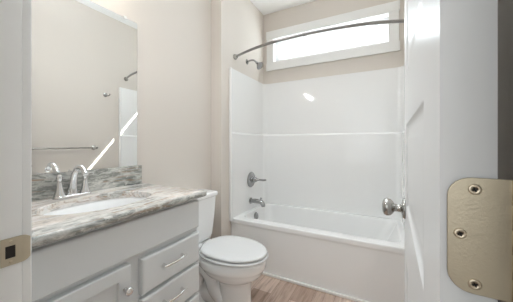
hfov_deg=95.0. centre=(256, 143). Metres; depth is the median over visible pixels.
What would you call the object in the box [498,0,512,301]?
wall
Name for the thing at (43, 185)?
backsplash
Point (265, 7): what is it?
ceiling
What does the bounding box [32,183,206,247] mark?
countertop
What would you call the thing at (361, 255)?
tub basin
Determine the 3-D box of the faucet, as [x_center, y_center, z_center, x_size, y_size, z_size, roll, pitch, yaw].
[-0.843,0.177,1.108,0.153,0.156,0.158,0,0,28]
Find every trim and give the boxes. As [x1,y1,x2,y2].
[0,0,29,301]
[22,0,31,301]
[262,272,368,301]
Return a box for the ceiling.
[250,0,315,14]
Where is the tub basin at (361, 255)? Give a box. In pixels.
[231,202,404,301]
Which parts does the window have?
frame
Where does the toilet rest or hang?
on the floor
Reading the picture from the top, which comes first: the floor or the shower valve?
the shower valve
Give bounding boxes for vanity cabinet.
[32,199,198,301]
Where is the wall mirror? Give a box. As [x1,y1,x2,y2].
[32,0,136,174]
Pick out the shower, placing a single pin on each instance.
(259, 64)
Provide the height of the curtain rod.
0.056 m
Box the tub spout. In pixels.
[249,198,264,206]
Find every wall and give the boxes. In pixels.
[35,0,210,238]
[211,0,263,238]
[264,0,404,83]
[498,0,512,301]
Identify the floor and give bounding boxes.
[251,274,355,301]
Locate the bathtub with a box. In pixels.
[229,63,404,301]
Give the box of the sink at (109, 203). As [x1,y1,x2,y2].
[44,197,145,214]
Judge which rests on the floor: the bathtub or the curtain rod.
the bathtub
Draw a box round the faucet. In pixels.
[52,164,93,199]
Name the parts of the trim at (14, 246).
strike plate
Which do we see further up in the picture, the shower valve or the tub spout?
the shower valve
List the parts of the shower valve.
lever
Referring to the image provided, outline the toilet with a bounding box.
[197,189,267,301]
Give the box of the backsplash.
[32,165,141,200]
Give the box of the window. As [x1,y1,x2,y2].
[266,0,399,70]
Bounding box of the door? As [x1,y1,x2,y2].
[382,0,512,301]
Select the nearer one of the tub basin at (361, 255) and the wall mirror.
the wall mirror
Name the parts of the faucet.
handle, deck plate, spout, handle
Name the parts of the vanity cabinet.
cabinet door, cabinet knob, drawer, drawer, drawer pull, drawer pull, drawer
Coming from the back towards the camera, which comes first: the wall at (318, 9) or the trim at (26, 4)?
the wall at (318, 9)
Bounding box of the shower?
[246,59,262,69]
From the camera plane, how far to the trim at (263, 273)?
1.87 m
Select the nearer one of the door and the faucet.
the door
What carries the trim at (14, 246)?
attached to the wall
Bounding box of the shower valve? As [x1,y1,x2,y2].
[247,172,265,186]
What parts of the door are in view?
knob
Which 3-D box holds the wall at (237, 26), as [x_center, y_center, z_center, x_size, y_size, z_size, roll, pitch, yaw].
[-0.167,-0.205,2.540,0.115,2.750,0.872,0,0,28]
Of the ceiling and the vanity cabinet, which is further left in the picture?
the vanity cabinet
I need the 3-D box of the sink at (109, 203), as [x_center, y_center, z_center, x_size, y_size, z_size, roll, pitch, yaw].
[-0.689,0.363,1.044,0.360,0.151,0.488,0,0,28]
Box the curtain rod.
[233,19,404,59]
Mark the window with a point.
(379, 12)
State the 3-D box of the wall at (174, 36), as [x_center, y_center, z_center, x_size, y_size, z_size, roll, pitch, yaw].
[-0.626,-0.205,1.918,0.120,2.750,2.645,0,0,28]
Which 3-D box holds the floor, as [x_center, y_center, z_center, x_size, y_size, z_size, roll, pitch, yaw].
[-0.207,1.195,0.843,2.050,0.050,4.500,0,0,28]
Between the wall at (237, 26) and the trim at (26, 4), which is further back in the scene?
the wall at (237, 26)

